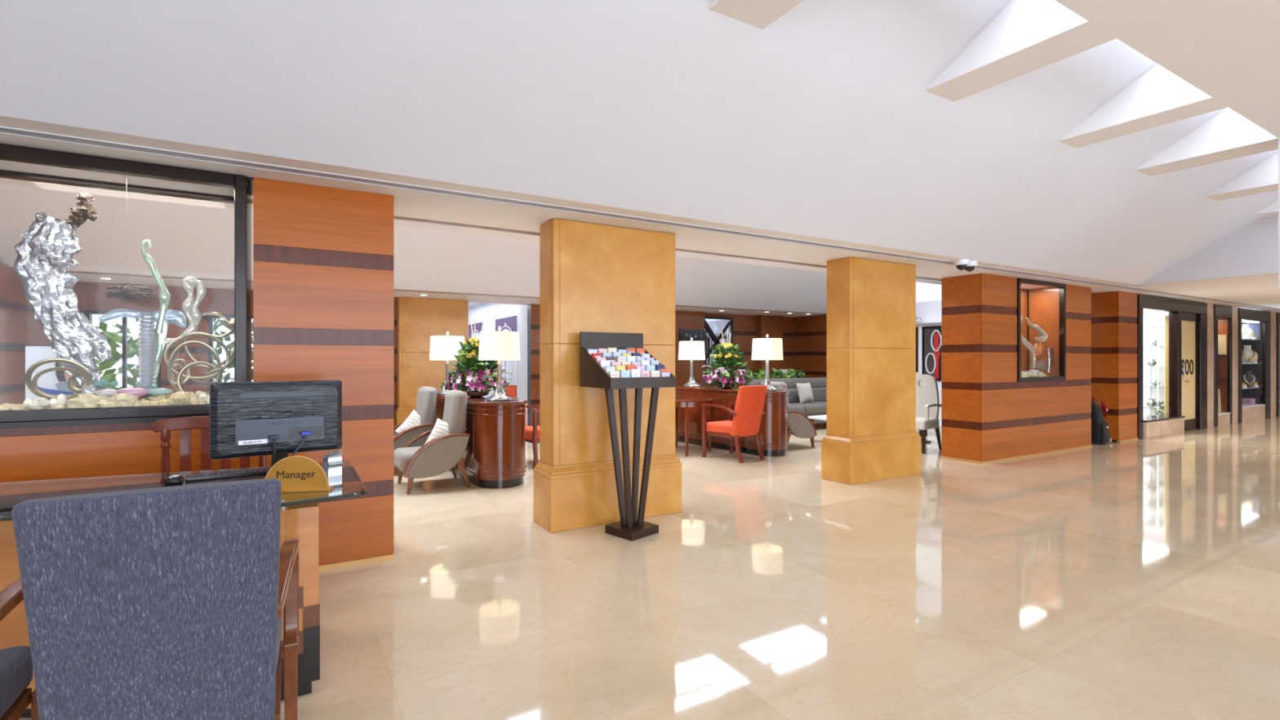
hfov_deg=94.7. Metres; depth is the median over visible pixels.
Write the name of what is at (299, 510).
reception desk
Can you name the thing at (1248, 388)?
glass shelf
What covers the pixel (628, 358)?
leaflet
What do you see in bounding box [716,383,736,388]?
bowl
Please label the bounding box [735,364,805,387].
plants
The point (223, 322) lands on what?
shrub
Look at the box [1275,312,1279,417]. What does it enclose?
window
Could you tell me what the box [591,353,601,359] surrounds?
leaflet
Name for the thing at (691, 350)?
table lamp
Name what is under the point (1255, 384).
stand
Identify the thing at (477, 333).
print
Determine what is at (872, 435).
column
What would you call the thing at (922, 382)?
chair
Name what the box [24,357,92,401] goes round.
ring
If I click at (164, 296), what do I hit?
tendrils
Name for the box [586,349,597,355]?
leaflet
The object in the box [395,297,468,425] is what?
column
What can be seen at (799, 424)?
lounge armchair
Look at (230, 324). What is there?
sculpture
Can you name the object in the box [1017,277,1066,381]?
display case
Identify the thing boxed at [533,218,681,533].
column
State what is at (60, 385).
print
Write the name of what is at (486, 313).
wall
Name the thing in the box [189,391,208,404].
lump
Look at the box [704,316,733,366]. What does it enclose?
mirror
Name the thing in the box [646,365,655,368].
print
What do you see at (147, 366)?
column
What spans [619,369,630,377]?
leaflet
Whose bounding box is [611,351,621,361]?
leaflet
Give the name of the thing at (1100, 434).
backpack
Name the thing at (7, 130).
ceiling vent
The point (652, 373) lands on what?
leaflet
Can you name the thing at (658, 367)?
leaflet
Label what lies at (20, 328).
wall
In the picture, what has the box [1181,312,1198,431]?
door
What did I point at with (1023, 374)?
pebble bed
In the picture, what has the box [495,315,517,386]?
poster
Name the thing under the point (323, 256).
wall
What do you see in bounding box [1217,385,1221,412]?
shopping bag
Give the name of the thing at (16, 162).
window
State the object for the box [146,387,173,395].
fish
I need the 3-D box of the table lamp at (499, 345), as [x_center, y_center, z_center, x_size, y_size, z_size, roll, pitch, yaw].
[-1.462,0.042,6.142,0.424,0.772,0.424,0,0,-31]
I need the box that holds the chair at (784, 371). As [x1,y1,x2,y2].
[777,368,786,377]
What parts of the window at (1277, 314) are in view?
frame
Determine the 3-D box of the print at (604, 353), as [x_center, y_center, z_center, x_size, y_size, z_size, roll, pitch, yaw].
[-0.244,-0.040,4.412,0.072,0.019,0.004,0,0,-37]
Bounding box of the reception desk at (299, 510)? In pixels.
[0,461,367,717]
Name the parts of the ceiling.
soffit panel, soffit panel, gallery panel, soffit panel, soffit panel, flat panel, panel, corridor panel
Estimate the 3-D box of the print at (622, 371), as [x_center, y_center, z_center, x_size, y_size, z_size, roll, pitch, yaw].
[-0.102,0.087,4.185,0.072,0.019,0.005,0,0,-34]
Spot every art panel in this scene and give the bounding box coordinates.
[915,326,918,372]
[921,325,941,380]
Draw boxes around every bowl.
[462,390,488,396]
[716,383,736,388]
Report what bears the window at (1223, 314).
in the wall at (988, 415)
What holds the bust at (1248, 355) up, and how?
on the window at (1253, 317)
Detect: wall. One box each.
[0,177,395,570]
[0,263,49,404]
[49,281,794,426]
[468,302,527,425]
[794,299,941,425]
[941,273,1275,464]
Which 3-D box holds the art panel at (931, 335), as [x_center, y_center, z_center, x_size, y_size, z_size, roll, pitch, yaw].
[5.809,-0.120,11.739,0.038,1.080,0.412,0,0,-31]
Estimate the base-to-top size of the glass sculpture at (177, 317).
0.488 m
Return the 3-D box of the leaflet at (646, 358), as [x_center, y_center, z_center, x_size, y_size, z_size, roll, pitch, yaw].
[0.074,0.032,4.547,0.072,0.088,0.030,0,0,-33]
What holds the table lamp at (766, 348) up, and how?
on the console table at (773, 428)
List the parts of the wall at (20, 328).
wood panel, wood panel, wood panel, wood panel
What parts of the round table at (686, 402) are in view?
leg, leg, leg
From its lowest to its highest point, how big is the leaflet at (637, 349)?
0.100 m
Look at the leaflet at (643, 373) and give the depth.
4.27 m
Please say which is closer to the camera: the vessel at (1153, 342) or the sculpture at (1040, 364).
the sculpture at (1040, 364)
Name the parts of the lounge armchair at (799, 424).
backrest, leg, panel, leg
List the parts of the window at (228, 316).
frame, frame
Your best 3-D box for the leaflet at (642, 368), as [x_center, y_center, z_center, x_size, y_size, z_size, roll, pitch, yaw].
[0.003,0.095,4.343,0.072,0.088,0.030,0,0,-35]
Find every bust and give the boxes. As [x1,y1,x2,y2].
[1242,324,1253,338]
[1242,345,1257,363]
[1242,370,1257,386]
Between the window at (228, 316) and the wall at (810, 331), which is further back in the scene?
the wall at (810, 331)
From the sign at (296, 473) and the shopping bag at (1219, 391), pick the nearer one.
the sign at (296, 473)
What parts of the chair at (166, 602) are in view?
seat frame, seat, arm, leg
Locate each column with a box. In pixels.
[137,312,156,399]
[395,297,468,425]
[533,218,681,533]
[821,257,921,484]
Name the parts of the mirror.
frame, frame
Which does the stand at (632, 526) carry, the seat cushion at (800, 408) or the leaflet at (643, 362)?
the leaflet at (643, 362)
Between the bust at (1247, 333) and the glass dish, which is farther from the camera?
the bust at (1247, 333)
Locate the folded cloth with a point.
(1245, 401)
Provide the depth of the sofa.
11.28 m
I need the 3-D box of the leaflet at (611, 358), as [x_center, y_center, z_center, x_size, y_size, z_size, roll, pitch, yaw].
[-0.216,0.029,4.361,0.072,0.094,0.030,0,0,-30]
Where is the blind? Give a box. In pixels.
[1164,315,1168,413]
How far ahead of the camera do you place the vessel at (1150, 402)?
11.53 m
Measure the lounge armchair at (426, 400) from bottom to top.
0.971 m
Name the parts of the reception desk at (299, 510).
glass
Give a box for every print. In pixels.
[55,355,66,382]
[55,381,74,391]
[64,370,72,385]
[471,332,479,343]
[501,328,513,384]
[603,352,611,355]
[617,355,626,359]
[621,370,630,373]
[627,347,635,351]
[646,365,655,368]
[662,368,670,372]
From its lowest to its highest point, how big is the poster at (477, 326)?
1.300 m
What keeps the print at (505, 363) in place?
attached to the poster at (509, 323)
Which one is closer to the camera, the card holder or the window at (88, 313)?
the card holder
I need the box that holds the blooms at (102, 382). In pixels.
[91,379,157,389]
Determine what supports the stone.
on the pebble bed
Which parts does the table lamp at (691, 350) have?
lamp shade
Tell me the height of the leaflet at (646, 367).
0.094 m
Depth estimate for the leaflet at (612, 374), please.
4.14 m
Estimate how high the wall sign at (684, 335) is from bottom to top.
0.620 m
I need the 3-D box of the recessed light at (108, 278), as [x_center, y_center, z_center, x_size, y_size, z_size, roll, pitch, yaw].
[-7.053,-1.066,7.794,0.150,0.008,0.148,0,0,-31]
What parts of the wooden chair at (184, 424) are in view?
post, rail, post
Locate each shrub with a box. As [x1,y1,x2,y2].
[92,318,155,390]
[213,317,253,382]
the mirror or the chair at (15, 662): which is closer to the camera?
the chair at (15, 662)
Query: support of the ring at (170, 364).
on the pebbles
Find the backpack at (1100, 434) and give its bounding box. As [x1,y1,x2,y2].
[1091,396,1119,444]
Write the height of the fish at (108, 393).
0.097 m
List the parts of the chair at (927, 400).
leg, seat, backrest, arm, leg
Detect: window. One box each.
[0,143,251,422]
[84,310,160,388]
[208,314,253,391]
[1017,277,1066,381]
[1135,294,1207,439]
[1213,304,1232,426]
[1238,307,1271,422]
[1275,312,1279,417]
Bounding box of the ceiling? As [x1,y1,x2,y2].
[0,0,1279,317]
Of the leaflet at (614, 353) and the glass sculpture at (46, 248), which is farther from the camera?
the leaflet at (614, 353)
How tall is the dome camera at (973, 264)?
0.106 m
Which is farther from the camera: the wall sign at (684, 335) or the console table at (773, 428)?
the wall sign at (684, 335)
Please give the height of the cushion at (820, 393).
0.300 m
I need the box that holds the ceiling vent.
[0,125,1279,310]
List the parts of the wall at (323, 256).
wood panel, wood panel, wood panel, wood panel, wood panel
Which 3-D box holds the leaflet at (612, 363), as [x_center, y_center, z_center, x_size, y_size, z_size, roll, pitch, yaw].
[-0.176,0.063,4.308,0.072,0.088,0.030,0,0,-32]
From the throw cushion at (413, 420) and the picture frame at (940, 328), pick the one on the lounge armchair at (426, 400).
the throw cushion at (413, 420)
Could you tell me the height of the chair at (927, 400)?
1.080 m
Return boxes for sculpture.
[13,193,111,396]
[97,308,187,383]
[164,276,206,346]
[168,320,234,374]
[1033,342,1047,371]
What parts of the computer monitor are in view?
connector panel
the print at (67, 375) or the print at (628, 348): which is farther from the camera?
the print at (628, 348)
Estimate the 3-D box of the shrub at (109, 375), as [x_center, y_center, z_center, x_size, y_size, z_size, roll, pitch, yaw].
[-9.038,0.198,10.516,1.599,2.224,1.702,0,0,-31]
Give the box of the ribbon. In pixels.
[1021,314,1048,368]
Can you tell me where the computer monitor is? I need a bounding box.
[208,379,342,479]
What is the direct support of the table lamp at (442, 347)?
on the console table at (494, 456)
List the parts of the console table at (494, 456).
door, door, moulding, moulding, moulding, moulding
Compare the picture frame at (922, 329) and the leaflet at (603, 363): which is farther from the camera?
the picture frame at (922, 329)
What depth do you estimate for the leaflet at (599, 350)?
4.46 m
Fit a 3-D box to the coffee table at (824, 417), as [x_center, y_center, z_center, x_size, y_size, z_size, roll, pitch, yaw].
[3.184,1.100,9.345,0.900,0.400,0.560,0,0,-31]
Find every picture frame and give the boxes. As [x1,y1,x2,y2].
[921,325,941,328]
[921,328,924,374]
[938,327,941,378]
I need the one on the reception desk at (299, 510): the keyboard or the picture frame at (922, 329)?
the keyboard
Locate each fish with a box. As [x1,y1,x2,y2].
[84,388,117,396]
[106,387,147,397]
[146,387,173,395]
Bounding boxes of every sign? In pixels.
[265,455,333,493]
[678,328,706,356]
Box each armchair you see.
[393,386,436,451]
[393,390,470,494]
[525,404,539,468]
[701,385,767,462]
[760,381,817,447]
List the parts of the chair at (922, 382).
backrest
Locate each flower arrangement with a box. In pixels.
[439,319,512,396]
[702,328,753,388]
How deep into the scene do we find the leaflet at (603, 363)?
4.25 m
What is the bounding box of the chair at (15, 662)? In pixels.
[0,577,39,719]
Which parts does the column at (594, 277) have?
moulding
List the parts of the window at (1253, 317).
frame, panel, sill, frame, frame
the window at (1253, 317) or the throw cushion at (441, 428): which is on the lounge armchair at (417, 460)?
the throw cushion at (441, 428)
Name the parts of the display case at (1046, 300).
frame, frame, frame, frame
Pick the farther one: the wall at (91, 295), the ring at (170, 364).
the wall at (91, 295)
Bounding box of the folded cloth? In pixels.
[1242,398,1255,404]
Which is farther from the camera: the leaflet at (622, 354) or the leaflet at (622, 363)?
the leaflet at (622, 354)
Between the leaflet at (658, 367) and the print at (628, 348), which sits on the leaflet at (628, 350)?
the print at (628, 348)
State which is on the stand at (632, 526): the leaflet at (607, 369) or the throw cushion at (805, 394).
the leaflet at (607, 369)
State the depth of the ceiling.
3.71 m
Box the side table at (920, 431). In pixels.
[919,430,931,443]
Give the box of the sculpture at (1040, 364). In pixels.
[1033,342,1047,371]
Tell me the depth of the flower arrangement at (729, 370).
8.61 m
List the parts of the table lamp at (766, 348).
lamp shade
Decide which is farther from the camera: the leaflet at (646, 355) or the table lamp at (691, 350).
the table lamp at (691, 350)
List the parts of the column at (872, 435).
moulding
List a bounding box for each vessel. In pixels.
[1145,398,1156,406]
[1146,359,1156,365]
[1151,339,1159,346]
[1151,379,1160,386]
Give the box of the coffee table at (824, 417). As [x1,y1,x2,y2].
[807,414,826,424]
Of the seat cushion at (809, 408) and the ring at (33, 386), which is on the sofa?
the seat cushion at (809, 408)
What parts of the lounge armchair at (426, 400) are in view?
panel, panel, backrest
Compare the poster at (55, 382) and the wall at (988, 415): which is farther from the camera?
the wall at (988, 415)
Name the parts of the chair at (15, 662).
seat frame, seat, leg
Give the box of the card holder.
[323,449,342,476]
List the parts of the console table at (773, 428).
door, door, door, moulding, moulding, moulding, moulding, door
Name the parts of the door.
handle, panel, frame, frame, frame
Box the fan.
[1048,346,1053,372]
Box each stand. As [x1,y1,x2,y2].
[579,331,676,541]
[1242,382,1247,387]
[1252,382,1258,386]
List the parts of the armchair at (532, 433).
seat, seat frame, arm, leg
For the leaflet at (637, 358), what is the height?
0.094 m
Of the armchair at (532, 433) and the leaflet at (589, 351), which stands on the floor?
the armchair at (532, 433)
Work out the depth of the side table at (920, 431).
9.28 m
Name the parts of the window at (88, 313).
frame, frame, frame, frame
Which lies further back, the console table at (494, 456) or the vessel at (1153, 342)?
the vessel at (1153, 342)
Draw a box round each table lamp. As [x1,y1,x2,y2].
[429,331,464,394]
[478,326,519,401]
[678,337,705,386]
[751,334,782,391]
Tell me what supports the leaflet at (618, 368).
on the stand at (632, 526)
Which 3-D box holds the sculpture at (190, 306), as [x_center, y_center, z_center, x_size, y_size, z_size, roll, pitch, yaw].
[-2.680,-0.282,3.480,0.202,0.415,0.050,0,0,-31]
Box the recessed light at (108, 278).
[98,277,113,279]
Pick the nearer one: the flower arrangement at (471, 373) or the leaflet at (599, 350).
the leaflet at (599, 350)
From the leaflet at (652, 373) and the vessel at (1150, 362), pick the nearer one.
the leaflet at (652, 373)
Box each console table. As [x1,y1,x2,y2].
[435,394,528,488]
[675,385,789,456]
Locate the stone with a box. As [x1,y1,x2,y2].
[1028,368,1037,374]
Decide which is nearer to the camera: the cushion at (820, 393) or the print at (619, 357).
the print at (619, 357)
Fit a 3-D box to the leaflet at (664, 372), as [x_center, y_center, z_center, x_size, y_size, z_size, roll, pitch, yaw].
[0.187,0.121,4.381,0.072,0.100,0.030,0,0,-32]
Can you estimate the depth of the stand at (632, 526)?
4.40 m
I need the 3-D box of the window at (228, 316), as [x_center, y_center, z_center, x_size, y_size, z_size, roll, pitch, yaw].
[-6.136,0.060,9.081,0.810,1.480,0.120,0,0,-31]
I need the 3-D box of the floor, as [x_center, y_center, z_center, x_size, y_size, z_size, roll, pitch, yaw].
[5.323,1.400,9.658,33.000,0.200,24.800,0,0,-31]
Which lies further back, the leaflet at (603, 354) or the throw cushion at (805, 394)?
the throw cushion at (805, 394)
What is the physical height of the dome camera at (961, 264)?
0.106 m
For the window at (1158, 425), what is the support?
in the wall at (988, 415)
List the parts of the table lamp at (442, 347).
lamp shade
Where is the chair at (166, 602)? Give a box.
[11,478,299,719]
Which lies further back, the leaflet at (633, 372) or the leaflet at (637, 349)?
the leaflet at (637, 349)
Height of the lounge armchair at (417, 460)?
0.971 m
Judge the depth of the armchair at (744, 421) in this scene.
7.55 m
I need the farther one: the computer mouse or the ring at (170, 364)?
the ring at (170, 364)
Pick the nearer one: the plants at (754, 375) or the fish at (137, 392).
the fish at (137, 392)
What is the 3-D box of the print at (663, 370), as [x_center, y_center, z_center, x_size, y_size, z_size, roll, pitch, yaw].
[0.192,0.084,4.373,0.072,0.025,0.004,0,0,-32]
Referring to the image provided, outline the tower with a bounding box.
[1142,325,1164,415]
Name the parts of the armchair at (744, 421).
leg, seat, arm, seat frame, leg, leg, arm, backrest, leg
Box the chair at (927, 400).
[915,374,941,453]
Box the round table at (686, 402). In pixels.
[675,395,715,456]
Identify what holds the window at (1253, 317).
in the wall at (988, 415)
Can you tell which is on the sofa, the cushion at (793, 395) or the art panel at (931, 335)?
the cushion at (793, 395)
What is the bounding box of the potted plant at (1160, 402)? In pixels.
[1151,400,1167,414]
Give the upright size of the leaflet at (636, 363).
0.088 m
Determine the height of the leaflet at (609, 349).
0.100 m
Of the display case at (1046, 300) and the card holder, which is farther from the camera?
the display case at (1046, 300)
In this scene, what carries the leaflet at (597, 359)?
on the stand at (632, 526)
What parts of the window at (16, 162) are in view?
frame, frame, frame, frame, frame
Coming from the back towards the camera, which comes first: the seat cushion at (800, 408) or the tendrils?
the seat cushion at (800, 408)
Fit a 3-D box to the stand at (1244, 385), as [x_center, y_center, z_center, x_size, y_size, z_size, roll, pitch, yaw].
[12.814,0.550,12.529,0.115,0.115,0.105,0,0,-31]
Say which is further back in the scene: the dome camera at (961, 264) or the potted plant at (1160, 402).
the potted plant at (1160, 402)
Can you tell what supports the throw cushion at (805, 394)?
on the sofa
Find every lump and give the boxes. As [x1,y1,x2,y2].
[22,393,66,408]
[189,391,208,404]
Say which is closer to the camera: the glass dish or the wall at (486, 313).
the glass dish
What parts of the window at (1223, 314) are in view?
frame, panel, frame, sill, frame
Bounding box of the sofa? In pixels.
[742,377,826,423]
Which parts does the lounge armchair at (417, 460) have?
leg, leg, panel, seat, panel, leg, backrest, leg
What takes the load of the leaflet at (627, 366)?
on the stand at (632, 526)
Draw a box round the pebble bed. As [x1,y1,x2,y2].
[1021,371,1046,377]
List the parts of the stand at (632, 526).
leg, leg, leg, leg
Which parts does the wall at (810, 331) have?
wood panel, wood panel, wood panel, wood panel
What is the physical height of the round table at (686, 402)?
0.760 m
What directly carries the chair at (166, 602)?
on the floor
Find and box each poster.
[25,346,75,402]
[468,322,483,343]
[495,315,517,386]
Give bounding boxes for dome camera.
[953,258,969,270]
[964,260,977,271]
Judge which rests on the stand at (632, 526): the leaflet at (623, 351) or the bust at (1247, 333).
the leaflet at (623, 351)
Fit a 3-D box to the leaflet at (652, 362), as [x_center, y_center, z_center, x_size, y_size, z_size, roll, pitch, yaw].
[0.111,0.057,4.491,0.072,0.100,0.030,0,0,-37]
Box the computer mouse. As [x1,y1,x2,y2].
[161,475,184,485]
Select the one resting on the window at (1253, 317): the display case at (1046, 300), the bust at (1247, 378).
the bust at (1247, 378)
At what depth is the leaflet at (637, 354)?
4.55 m
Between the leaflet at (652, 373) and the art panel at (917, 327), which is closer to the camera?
the leaflet at (652, 373)
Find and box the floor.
[18,416,1279,719]
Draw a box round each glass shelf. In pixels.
[1242,338,1259,340]
[1242,386,1259,389]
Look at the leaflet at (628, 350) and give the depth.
4.60 m
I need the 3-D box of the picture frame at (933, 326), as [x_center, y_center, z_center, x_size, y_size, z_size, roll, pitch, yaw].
[5.808,-0.640,11.746,0.032,0.040,0.400,0,0,-31]
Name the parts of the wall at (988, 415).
wood panel, wood panel, wood panel, wood panel, wood panel, wood panel, wood panel, wood panel, panel, wood panel, wood panel, wood panel, wood panel, wood panel, wood panel, wood panel, wood panel, wood panel, wood panel, wood panel, wood panel, wood panel, wood panel, wood panel, wall panel, stone panel, stone panel, stone panel, stone panel, stone panel, stone panel, stone panel, stone panel, stone panel, stone panel, stone panel, stone panel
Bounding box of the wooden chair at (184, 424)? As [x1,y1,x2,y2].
[151,415,267,472]
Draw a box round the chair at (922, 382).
[915,372,927,435]
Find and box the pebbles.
[0,391,208,409]
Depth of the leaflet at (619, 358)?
4.40 m
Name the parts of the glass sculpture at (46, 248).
brown crown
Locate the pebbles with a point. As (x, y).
(83, 400)
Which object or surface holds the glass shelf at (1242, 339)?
attached to the window at (1253, 317)
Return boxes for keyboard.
[185,466,271,481]
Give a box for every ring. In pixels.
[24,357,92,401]
[164,311,234,394]
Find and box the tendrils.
[140,239,170,333]
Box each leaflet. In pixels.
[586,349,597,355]
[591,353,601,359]
[595,357,606,364]
[597,348,607,355]
[600,360,610,369]
[601,352,611,357]
[604,366,615,374]
[605,356,615,364]
[606,347,616,356]
[608,371,619,377]
[610,361,621,366]
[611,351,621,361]
[614,365,625,371]
[616,355,626,361]
[617,349,626,353]
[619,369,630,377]
[620,361,630,365]
[621,353,631,355]
[625,364,635,370]
[626,347,635,353]
[626,355,635,364]
[630,368,640,377]
[631,352,640,356]
[631,361,640,366]
[635,347,644,355]
[635,356,644,361]
[635,366,644,370]
[640,353,649,357]
[640,360,649,366]
[640,370,649,377]
[644,357,653,359]
[644,365,655,370]
[649,360,658,365]
[649,370,659,377]
[654,364,664,377]
[660,368,670,377]
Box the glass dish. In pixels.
[508,397,518,400]
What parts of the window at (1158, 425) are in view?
frame, sill, frame, frame, frame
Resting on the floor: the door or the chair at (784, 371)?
the chair at (784, 371)
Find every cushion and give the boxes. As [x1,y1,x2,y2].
[395,409,421,433]
[424,417,466,444]
[787,388,799,403]
[788,402,826,415]
[788,404,804,413]
[795,382,813,403]
[811,386,826,401]
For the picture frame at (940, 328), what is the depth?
11.58 m
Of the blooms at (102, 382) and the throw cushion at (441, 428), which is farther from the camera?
the throw cushion at (441, 428)
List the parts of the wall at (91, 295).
wood panel, wood panel, wood panel, wood panel, wood panel, wood panel, wood panel, wood panel, wood panel, wood panel, wood panel, wood panel, wood panel, wood panel, wood panel, wood panel, wood panel, wood panel, wood panel, wood panel, wood panel, wood panel, wood panel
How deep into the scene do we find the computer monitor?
2.58 m
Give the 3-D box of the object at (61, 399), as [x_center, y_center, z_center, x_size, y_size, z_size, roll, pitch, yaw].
[-3.110,0.221,3.086,0.163,0.078,0.119,0,0,-31]
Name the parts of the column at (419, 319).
moulding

